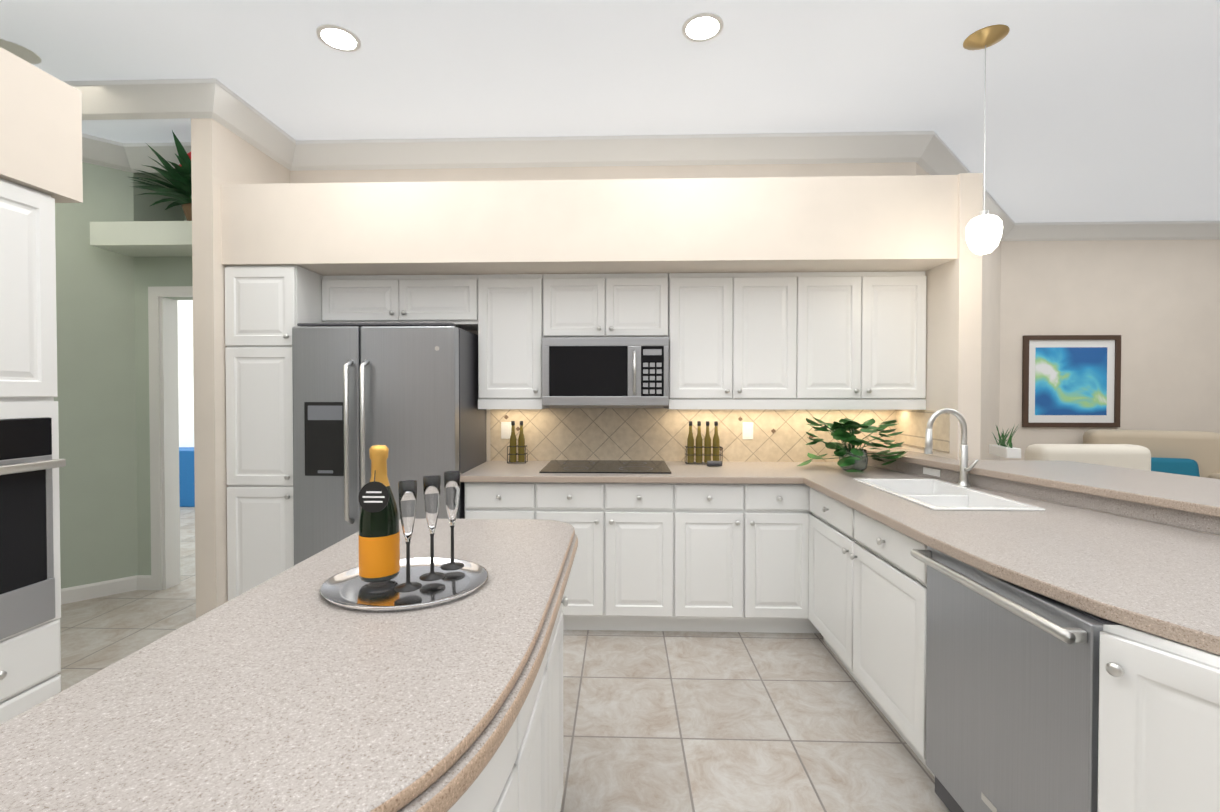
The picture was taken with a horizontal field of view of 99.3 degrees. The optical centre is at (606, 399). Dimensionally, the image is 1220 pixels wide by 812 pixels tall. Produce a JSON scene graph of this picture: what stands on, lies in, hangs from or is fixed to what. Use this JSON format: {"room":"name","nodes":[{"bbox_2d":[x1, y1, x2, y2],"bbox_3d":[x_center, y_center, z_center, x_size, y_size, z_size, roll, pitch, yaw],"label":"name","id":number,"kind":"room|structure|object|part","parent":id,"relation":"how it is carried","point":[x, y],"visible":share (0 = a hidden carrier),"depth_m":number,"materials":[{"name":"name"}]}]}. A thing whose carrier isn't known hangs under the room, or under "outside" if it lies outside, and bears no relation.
{"room":"kitchen","nodes":[
{"label":"kitchen","id":0,"kind":"room"},
{"bbox_2d":[54,162,137,588],"bbox_3d":[-3.713,-0.191,3.309,1.075,3.050,0.156,-1,1,-43],"label":"wall","id":1,"kind":"structure","parent":0,"point":[95,321],"depth_m":3.48,"materials":[{"name":"green paint"}]},
{"bbox_2d":[90,221,191,256],"bbox_3d":[-2.792,-1.065,3.654,1.010,0.150,0.700,0,1,2],"label":"shelf","id":2,"kind":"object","parent":1,"relation":"attached to","point":[150,238],"depth_m":3.31,"materials":[{"name":"paint"}]},
{"bbox_2d":[125,131,191,220],"bbox_3d":[-2.766,-1.379,3.359,0.760,0.483,0.580,0,1,2],"label":"potted plant","id":3,"kind":"object","parent":2,"relation":"on","point":[179,189],"visible":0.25,"depth_m":3.25,"materials":[{"name":"green plant"}]},
{"bbox_3d":[-2.663,-1.198,3.449,0.250,0.120,0.250,0,1,2],"label":"pot","id":4,"kind":"part","parent":3,"relation":"part of","materials":[{"name":"brown ceramic"}]},
{"bbox_2d":[82,119,190,125],"bbox_3d":[-3.203,-1.651,2.969,1.790,0.120,0.120,0,1,2],"label":"header beam","id":5,"kind":"structure","parent":0,"point":[136,122],"depth_m":2.98,"materials":[{"name":"beige paint"}]},
{"bbox_2d":[144,172,161,175],"bbox_3d":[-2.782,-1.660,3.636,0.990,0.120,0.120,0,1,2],"label":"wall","id":6,"kind":"structure","parent":0,"point":[157,173],"depth_m":3.69,"materials":[{"name":"green paint"}]},
{"bbox_2d":[133,173,192,574],"bbox_3d":[-4.486,-0.196,3.708,4.180,3.050,0.120,0,1,2],"label":"wall","id":7,"kind":"structure","parent":0,"point":[146,272],"depth_m":3.61,"materials":[{"name":"paint"}]},
{"bbox_2d":[148,286,192,589],"bbox_3d":[-2.747,0.275,3.653,0.840,2.110,0.135,0,1,2],"label":"door frame","id":8,"kind":"structure","parent":7,"relation":"attached to","point":[164,434],"depth_m":3.61,"materials":[{"name":"white wood"}]},
{"bbox_2d":[191,118,289,617],"bbox_3d":[-2.240,-0.190,3.238,0.120,3.050,0.680,0,1,2],"label":"wall","id":9,"kind":"structure","parent":0,"point":[221,154],"depth_m":2.91,"materials":[{"name":"beige paint"}]},
{"bbox_2d":[207,86,298,165],"bbox_3d":[-2.123,-1.639,3.166,0.115,0.150,0.540,0,1,2],"label":"crown molding","id":10,"kind":"structure","parent":9,"relation":"attached to","point":[224,106],"depth_m":3.09,"materials":[{"name":"white wood"}]},
{"bbox_2d":[0,47,957,275],"bbox_3d":[-0.423,-0.946,-0.815,4.680,0.453,8.650,0,1,2],"label":"soffit","id":11,"kind":"structure","parent":0,"point":[789,224],"depth_m":2.88,"materials":[{"name":"beige paint"}]},
{"bbox_2d":[58,507,949,811],"bbox_3d":[0.969,1.403,1.850,16.000,0.100,14.000,0,1,2],"label":"floor","id":12,"kind":"structure","parent":0,"point":[672,721],"depth_m":2.20,"materials":[{"name":"tile"}]},
{"bbox_2d":[0,178,60,724],"bbox_3d":[-2.352,0.305,1.517,0.678,2.105,0.840,0,1,2],"label":"tall cabinet","id":13,"kind":"object","parent":12,"relation":"on","point":[30,666],"visible":0.54,"depth_m":1.83,"materials":[{"name":"white wood"}]},
{"bbox_2d":[0,418,65,639],"bbox_3d":[-2.308,0.440,1.518,0.670,0.735,0.780,0,1,2],"label":"wall oven","id":14,"kind":"object","parent":13,"relation":"in","point":[28,463],"visible":1,"depth_m":1.81,"materials":[{"name":"silver metal"}]},
{"bbox_3d":[-2.055,0.365,1.509,0.035,0.585,0.780,0,1,2],"label":"glass","id":15,"kind":"part","parent":14,"relation":"part of","materials":[{"name":"black glass"}]},
{"bbox_3d":[-2.005,0.235,1.506,0.064,0.030,0.760,0,1,2],"label":"handle","id":16,"kind":"part","parent":14,"relation":"part of","materials":[{"name":"silver metal"}]},
{"bbox_2d":[179,447,194,506],"bbox_3d":[-5.218,0.954,6.431,0.650,0.680,0.390,0,1,2],"label":"base cabinet","id":17,"kind":"object","parent":12,"relation":"on","point":[186,478],"visible":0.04,"depth_m":6.23,"materials":[{"name":"blue"}]},
{"bbox_2d":[225,265,322,600],"bbox_3d":[-1.971,0.282,3.255,0.413,2.105,0.638,0,1,2],"label":"pantry cabinet","id":18,"kind":"object","parent":12,"relation":"on","point":[267,308],"visible":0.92,"depth_m":2.97,"materials":[{"name":"white wood"}]},
{"bbox_2d":[292,323,486,565],"bbox_3d":[-1.281,0.454,3.172,0.916,1.765,0.731,0,1,2],"label":"refrigerator","id":19,"kind":"object","parent":12,"relation":"on","point":[406,394],"visible":0.71,"depth_m":2.87,"materials":[{"name":"grey metal"}]},
{"bbox_3d":[-1.558,0.222,2.873,0.195,0.375,0.003,0,1,2],"label":"dispenser panel","id":20,"kind":"part","parent":19,"relation":"part of","materials":[{"name":"grey plastic"}]},
{"bbox_2d":[465,482,536,518],"bbox_3d":[-0.595,0.898,3.236,0.408,0.874,0.608,0,1,2],"label":"base cabinet","id":21,"kind":"object","parent":12,"relation":"on","point":[483,500],"depth_m":2.93,"materials":[{"name":"white wood"}]},
{"bbox_2d":[504,546,577,811],"bbox_3d":[-0.487,0.939,1.188,0.736,0.845,1.370,0,1,2],"label":"kitchen island","id":22,"kind":"object","parent":12,"relation":"on","point":[537,783],"depth_m":1.26,"materials":[{"name":"painted wood"},{"name":"stone"},{"name":"brushed nickel"}]},
{"bbox_2d":[0,522,577,811],"bbox_3d":[-0.488,0.495,1.192,0.748,0.041,1.460,0,1,2],"label":"island countertop","id":23,"kind":"structure","parent":22,"relation":"on","point":[284,698],"depth_m":0.78,"materials":[{"name":"beige stone"}]},
{"bbox_2d":[320,557,487,611],"bbox_3d":[-0.480,0.440,1.251,0.384,0.012,0.333,0,1,2],"label":"serving tray","id":24,"kind":"object","parent":23,"relation":"on","point":[349,589],"visible":0.83,"depth_m":1.22,"materials":[{"name":"silver metal"}]},
{"bbox_2d":[359,445,399,582],"bbox_3d":[-0.554,0.272,1.261,0.094,0.322,0.104,0,1,2],"label":"champagne bottle","id":25,"kind":"object","parent":24,"relation":"on","point":[379,545],"visible":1,"depth_m":1.23,"materials":[{"name":"green glass"}]},
{"bbox_2d":[394,480,421,592],"bbox_3d":[-0.457,0.312,1.194,0.060,0.245,0.060,0,1,2],"label":"champagne flute","id":26,"kind":"object","parent":24,"relation":"on","point":[407,490],"visible":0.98,"depth_m":1.18,"materials":[{"name":"clear glass"}]},
{"bbox_2d":[398,480,416,541],"bbox_3d":[-0.457,0.259,1.193,0.041,0.140,0.041,0,1,2],"label":"bowl","id":27,"kind":"object","parent":26,"relation":"on","point":[407,489],"depth_m":1.18,"materials":[{"name":"clear glass"}]},
{"bbox_3d":[-0.457,0.381,1.195,0.060,0.107,0.060,0,1,2],"label":"stem","id":28,"kind":"part","parent":26,"relation":"part of","materials":[{"name":"black glass"}]},
{"bbox_2d":[419,475,444,580],"bbox_3d":[-0.425,0.311,1.263,0.060,0.245,0.060,0,1,2],"label":"champagne flute","id":29,"kind":"object","parent":24,"relation":"on","point":[431,488],"visible":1,"depth_m":1.25,"materials":[{"name":"clear glass"}]},
{"bbox_3d":[-0.425,0.380,1.264,0.060,0.107,0.060,0,1,2],"label":"stem","id":30,"kind":"part","parent":29,"relation":"part of","materials":[{"name":"black plastic"}]},
{"bbox_2d":[423,475,440,533],"bbox_3d":[-0.425,0.258,1.262,0.041,0.140,0.041,0,1,2],"label":"bowl","id":31,"kind":"object","parent":29,"relation":"on","point":[431,484],"depth_m":1.25,"materials":[{"name":"clear glass"}]},
{"bbox_2d":[440,471,463,570],"bbox_3d":[-0.397,0.310,1.337,0.060,0.245,0.060,0,1,2],"label":"champagne flute","id":32,"kind":"object","parent":24,"relation":"on","point":[452,485],"visible":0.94,"depth_m":1.32,"materials":[{"name":"clear glass"}]},
{"bbox_3d":[-0.397,0.379,1.338,0.060,0.107,0.060,0,1,2],"label":"stem","id":33,"kind":"part","parent":32,"relation":"part of","materials":[{"name":"black plastic"}]},
{"bbox_2d":[444,471,459,525],"bbox_3d":[-0.397,0.257,1.337,0.041,0.140,0.041,0,1,2],"label":"bowl","id":34,"kind":"object","parent":32,"relation":"on","point":[451,478],"depth_m":1.32,"materials":[{"name":"clear glass"}]},
{"bbox_2d":[537,483,676,630],"bbox_3d":[-0.002,0.899,3.218,0.779,0.874,0.608,0,1,2],"label":"base cabinet","id":35,"kind":"object","parent":12,"relation":"on","point":[623,574],"depth_m":2.91,"materials":[{"name":"white wood"}]},
{"bbox_2d":[677,483,816,632],"bbox_3d":[0.770,0.899,3.194,0.765,0.874,0.608,0,1,2],"label":"base cabinet","id":36,"kind":"object","parent":12,"relation":"on","point":[696,557],"depth_m":2.89,"materials":[{"name":"white wood"}]},
{"bbox_2d":[460,461,799,483],"bbox_3d":[0.125,0.441,3.188,1.890,0.038,0.648,0,1,2],"label":"countertop","id":37,"kind":"structure","parent":36,"relation":"on","point":[488,471],"depth_m":2.90,"materials":[{"name":"stone"}]},
{"bbox_2d":[507,421,527,462],"bbox_3d":[-0.584,0.279,3.404,0.124,0.276,0.065,0,1,2],"label":"rack","id":38,"kind":"object","parent":37,"relation":"on","point":[521,453],"visible":0.98,"depth_m":3.39,"materials":[{"name":"green glass"}]},
{"bbox_2d":[539,460,671,473],"bbox_3d":[0.001,0.417,3.227,0.760,0.008,0.520,0,1,2],"label":"cooktop","id":39,"kind":"object","parent":37,"relation":"in","point":[610,466],"visible":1,"depth_m":3.19,"materials":[{"name":"black glass"}]},
{"bbox_2d":[685,421,722,463],"bbox_3d":[0.630,0.279,3.366,0.234,0.276,0.065,0,1,2],"label":"rack","id":40,"kind":"object","parent":37,"relation":"on","point":[707,447],"visible":0.9,"depth_m":3.35,"materials":[{"name":"green glass"}]},
{"bbox_2d":[707,461,721,465],"bbox_3d":[0.678,0.402,3.246,0.092,0.036,0.036,0,1,2],"label":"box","id":41,"kind":"object","parent":37,"relation":"on","point":[714,463],"visible":1,"depth_m":3.23,"materials":[{"name":"grey metal"}]},
{"bbox_2d":[809,511,934,777],"bbox_3d":[1.413,0.997,2.315,0.620,0.700,1.108,0,1,2],"label":"base cabinet","id":42,"kind":"object","parent":12,"relation":"on","point":[868,593],"depth_m":2.12,"materials":[{"name":"white wood"}]},
{"bbox_2d":[910,546,1121,811],"bbox_3d":[1.347,0.922,1.441,0.660,0.872,0.617,0,1,2],"label":"dishwasher","id":43,"kind":"object","parent":12,"relation":"on","point":[1012,697],"visible":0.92,"depth_m":1.38,"materials":[{"name":"grey metal"}]},
{"bbox_3d":[1.045,0.522,1.445,0.056,0.028,0.609,0,1,2],"label":"handle","id":44,"kind":"part","parent":43,"relation":"part of","materials":[{"name":"silver metal"}]},
{"bbox_2d":[1025,444,1150,470],"bbox_3d":[3.771,0.837,4.308,0.850,0.970,0.700,0,1,2],"label":"loveseat","id":45,"kind":"object","parent":12,"relation":"on","point":[1131,456],"visible":0.06,"depth_m":3.96,"materials":[{"name":"white fabric"}]},
{"bbox_2d":[1083,429,1219,478],"bbox_3d":[4.984,0.808,4.548,1.040,1.020,0.940,0,1,22],"label":"sofa","id":46,"kind":"object","parent":12,"relation":"on","point":[1193,453],"visible":0.21,"depth_m":4.70,"materials":[{"name":"beige fabric"}]},
{"bbox_2d":[1151,457,1199,476],"bbox_3d":[5.036,0.717,4.677,0.462,0.371,0.296,0,1,2],"label":"pillow","id":47,"kind":"object","parent":46,"relation":"on","point":[1174,465],"depth_m":4.63,"materials":[{"name":"teal fabric"}]},
{"bbox_2d":[1097,627,1219,811],"bbox_3d":[1.234,0.935,0.885,0.359,0.862,0.480,0,1,2],"label":"base cabinet","id":48,"kind":"object","parent":12,"relation":"on","point":[1159,728],"depth_m":1.04,"materials":[{"name":"white wood"}]},
{"bbox_2d":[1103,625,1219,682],"bbox_3d":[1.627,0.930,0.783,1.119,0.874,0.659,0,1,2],"label":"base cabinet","id":49,"kind":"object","parent":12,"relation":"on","point":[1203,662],"depth_m":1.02,"materials":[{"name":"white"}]},
{"bbox_2d":[776,462,1219,654],"bbox_3d":[1.553,0.457,1.978,1.000,0.038,2.978,0,1,2],"label":"countertop","id":50,"kind":"structure","parent":49,"relation":"on","point":[1161,580],"depth_m":1.52,"materials":[{"name":"stone"}]},
{"bbox_2d":[797,417,907,471],"bbox_3d":[1.435,0.265,3.077,0.564,0.316,0.553,0,1,2],"label":"potted plant","id":51,"kind":"object","parent":50,"relation":"on","point":[851,457],"visible":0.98,"depth_m":3.01,"materials":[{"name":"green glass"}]},
{"bbox_2d":[853,478,1044,510],"bbox_3d":[1.511,0.520,2.387,0.430,0.193,0.710,0,1,2],"label":"sink","id":52,"kind":"object","parent":50,"relation":"in","point":[934,494],"visible":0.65,"depth_m":2.43,"materials":[{"name":"white ceramic"}]},
{"bbox_2d":[924,408,978,486],"bbox_3d":[1.685,0.236,2.533,0.221,0.387,0.119,0,1,2],"label":"faucet","id":53,"kind":"object","parent":50,"relation":"on","point":[964,468],"visible":1,"depth_m":2.55,"materials":[{"name":"silver metal"}]},
{"bbox_2d":[149,162,949,461],"bbox_3d":[1.133,-0.157,0.674,15.600,3.050,11.700,0,1,2],"label":"wall","id":54,"kind":"structure","parent":0,"point":[599,432],"depth_m":3.50,"materials":[{"name":"white"}]},
{"bbox_2d":[61,575,150,604],"bbox_3d":[2.460,1.276,3.998,12.950,0.100,2.610,0,1,2],"label":"baseboard","id":55,"kind":"structure","parent":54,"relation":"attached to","point":[100,589],"depth_m":3.51,"materials":[{"name":"white"}]},
{"bbox_2d":[322,275,473,330],"bbox_3d":[-1.273,-0.619,3.367,0.974,0.305,0.348,0,1,2],"label":"upper cabinet","id":56,"kind":"object","parent":54,"relation":"attached to","point":[345,298],"depth_m":3.20,"materials":[{"name":"white wood"}]},
{"bbox_2d":[474,274,549,408],"bbox_3d":[-0.586,-0.356,3.349,0.398,0.830,0.348,0,1,2],"label":"upper cabinet","id":57,"kind":"object","parent":54,"relation":"attached to","point":[510,309],"depth_m":3.18,"materials":[{"name":"white wood"}]},
{"bbox_2d":[546,273,669,338],"bbox_3d":[0.000,-0.575,3.329,0.766,0.393,0.348,0,1,2],"label":"upper cabinet","id":58,"kind":"object","parent":54,"relation":"attached to","point":[627,305],"depth_m":3.16,"materials":[{"name":"white wood"}]},
{"bbox_2d":[542,337,668,405],"bbox_3d":[-0.002,-0.168,3.276,0.758,0.405,0.447,0,1,2],"label":"microwave","id":59,"kind":"object","parent":58,"relation":"attached to","point":[605,371],"visible":1,"depth_m":3.10,"materials":[{"name":"silver metal"}]},
{"bbox_3d":[0.000,-0.168,3.110,0.685,0.300,0.027,0,1,2],"label":"glass","id":60,"kind":"part","parent":59,"relation":"part of","materials":[{"name":"black glass"}]},
{"bbox_3d":[0.166,-0.158,3.070,0.018,0.266,0.046,0,1,2],"label":"handle","id":61,"kind":"part","parent":59,"relation":"part of","materials":[{"name":"silver metal"}]},
{"bbox_2d":[504,415,812,450],"bbox_3d":[0.479,0.227,3.492,2.354,0.244,0.002,0,1,2],"label":"backsplash","id":62,"kind":"structure","parent":54,"relation":"attached to","point":[506,417],"depth_m":3.48,"materials":[{"name":"brown tile"}]},
{"bbox_2d":[501,422,511,438],"bbox_3d":[-0.680,0.211,3.526,0.072,0.114,0.006,0,1,2],"label":"outlet","id":63,"kind":"object","parent":62,"relation":"attached to","point":[503,430],"depth_m":3.52,"materials":[{"name":"white plastic"}]},
{"bbox_3d":[-0.680,0.211,3.525,0.034,0.080,0.002,0,1,2],"label":"electrical outlet socket on the wall","id":64,"kind":"part","parent":63,"relation":"part of","materials":[{"name":"white plastic"}]},
{"bbox_2d":[742,422,752,438],"bbox_3d":[0.949,0.212,3.476,0.072,0.114,0.006,0,1,2],"label":"outlet","id":65,"kind":"object","parent":62,"relation":"attached to","point":[744,430],"depth_m":3.47,"materials":[{"name":"white plastic"}]},
{"bbox_3d":[0.949,0.188,3.474,0.034,0.032,0.002,0,1,2],"label":"electrical outlet socket","id":66,"kind":"part","parent":65,"relation":"part of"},
{"bbox_3d":[0.949,0.236,3.475,0.034,0.032,0.002,0,1,2],"label":"electrical outlet socket","id":67,"kind":"part","parent":65,"relation":"part of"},
{"bbox_2d":[664,272,801,408],"bbox_3d":[0.771,-0.356,3.308,0.768,0.830,0.348,0,1,2],"label":"upper cabinet","id":68,"kind":"object","parent":54,"relation":"attached to","point":[735,341],"depth_m":3.14,"materials":[{"name":"white wood"}]},
{"bbox_2d":[284,131,1219,240],"bbox_3d":[3.400,-1.653,4.254,11.090,0.150,1.964,0,1,2],"label":"crown molding","id":69,"kind":"structure","parent":54,"relation":"attached to","point":[928,152],"depth_m":3.44,"materials":[{"name":"white wood"}]},
{"bbox_2d":[802,271,926,409],"bbox_3d":[1.538,-0.355,3.284,0.768,0.830,0.348,0,1,2],"label":"upper cabinet","id":70,"kind":"object","parent":54,"relation":"attached to","point":[819,340],"depth_m":3.11,"materials":[{"name":"white wood"}]},
{"bbox_2d":[0,0,1219,222],"bbox_3d":[0.969,-1.746,1.809,16.000,0.100,14.000,0,1,2],"label":"ceiling","id":71,"kind":"structure","parent":0,"point":[1102,110],"depth_m":2.71,"materials":[{"name":"white paint"}]},
{"bbox_2d":[0,39,41,63],"bbox_3d":[-2.861,-1.702,2.536,0.117,0.006,0.178,0,1,2],"label":"recessed light","id":72,"kind":"object","parent":71,"relation":"in","point":[26,54],"depth_m":2.54,"materials":[{"name":"white"}]},
{"bbox_2d":[682,12,723,41],"bbox_3d":[0.440,-1.700,2.368,0.187,0.006,0.189,0,1,2],"label":"recessed light","id":73,"kind":"object","parent":71,"relation":"in","point":[711,15],"depth_m":2.35,"materials":[{"name":"white metal"}]},
{"bbox_2d":[963,24,1009,254],"bbox_3d":[1.789,-1.197,2.451,0.180,1.014,0.180,0,1,2],"label":"pendant light","id":74,"kind":"object","parent":71,"relation":"hanging from","point":[984,230],"visible":1,"depth_m":2.42,"materials":[{"name":"white glass"}]},
{"bbox_3d":[1.789,-0.780,2.457,0.144,0.180,0.144,0,1,2],"label":"lamp shade","id":75,"kind":"part","parent":74,"relation":"part of","materials":[{"name":"white glass"}]},
{"bbox_3d":[1.789,-1.265,2.450,0.036,0.810,0.034,0,1,2],"label":"cord","id":76,"kind":"part","parent":74,"relation":"part of","materials":[{"name":"silver metal"}]},
{"bbox_2d":[896,173,982,459],"bbox_3d":[1.979,0.057,3.132,0.120,2.560,0.640,0,1,2],"label":"wall","id":77,"kind":"structure","parent":0,"point":[953,326],"depth_m":2.81,"materials":[{"name":"beige paint"}]},
{"bbox_2d":[916,163,1000,459],"bbox_3d":[3.014,-0.205,4.402,2.715,3.050,0.085,-1,1,-43],"label":"wall","id":78,"kind":"structure","parent":0,"point":[990,337],"depth_m":4.94,"materials":[{"name":"beige paint"}]},
{"bbox_2d":[870,465,1219,535],"bbox_3d":[1.977,0.863,2.048,0.110,0.976,2.918,0,1,-11],"label":"wall bar","id":79,"kind":"object","parent":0,"point":[1068,505],"depth_m":2.08,"materials":[{"name":"beige stone"}]},
{"bbox_2d":[855,447,1219,516],"bbox_3d":[2.256,0.356,2.021,0.717,0.035,3.079,0,1,-11],"label":"countertop","id":80,"kind":"structure","parent":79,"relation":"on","point":[1193,494],"depth_m":2.20,"materials":[{"name":"stone"}]},
{"bbox_2d":[989,424,1020,457],"bbox_3d":[2.275,0.229,2.961,0.139,0.194,0.277,1,1,34],"label":"potted plant","id":81,"kind":"object","parent":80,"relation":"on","point":[1002,449],"visible":1,"depth_m":2.94,"materials":[{"name":"white"}]},
{"bbox_3d":[2.284,0.298,2.976,0.115,0.055,0.228,0,1,2],"label":"pot","id":82,"kind":"part","parent":81,"relation":"part of","materials":[{"name":"white ceramic"}]},
{"bbox_2d":[868,456,1219,534],"bbox_3d":[1.922,0.406,2.032,0.002,0.062,2.919,0,1,-11],"label":"half wall","id":83,"kind":"structure","parent":79,"relation":"attached to","point":[1190,520],"depth_m":2.08,"materials":[{"name":"stone"}]},
{"bbox_2d":[923,467,939,476],"bbox_3d":[1.766,0.395,2.818,0.006,0.037,0.114,0,1,-11],"label":"outlet","id":84,"kind":"object","parent":83,"relation":"attached to","point":[931,470],"depth_m":2.82,"materials":[{"name":"white plastic"}]},
{"bbox_3d":[1.764,0.395,2.818,0.002,0.018,0.080,0,1,-11],"label":"electrical outlet socket on the riser","id":85,"kind":"part","parent":84,"relation":"part of","materials":[{"name":"white plastic"}]},
{"bbox_2d":[999,239,1219,459],"bbox_3d":[6.525,-0.215,5.220,5.100,3.050,0.120,0,1,2],"label":"wall","id":86,"kind":"structure","parent":0,"point":[1155,304],"depth_m":5.19,"materials":[{"name":"beige paint"}]},
{"bbox_2d":[1022,335,1120,426],"bbox_3d":[4.664,-0.180,5.202,0.940,0.920,0.028,0,1,2],"label":"framed art","id":87,"kind":"object","parent":86,"relation":"attached to","point":[1071,380],"visible":0.94,"depth_m":5.20,"materials":[{"name":"blue paper"}]}
]}

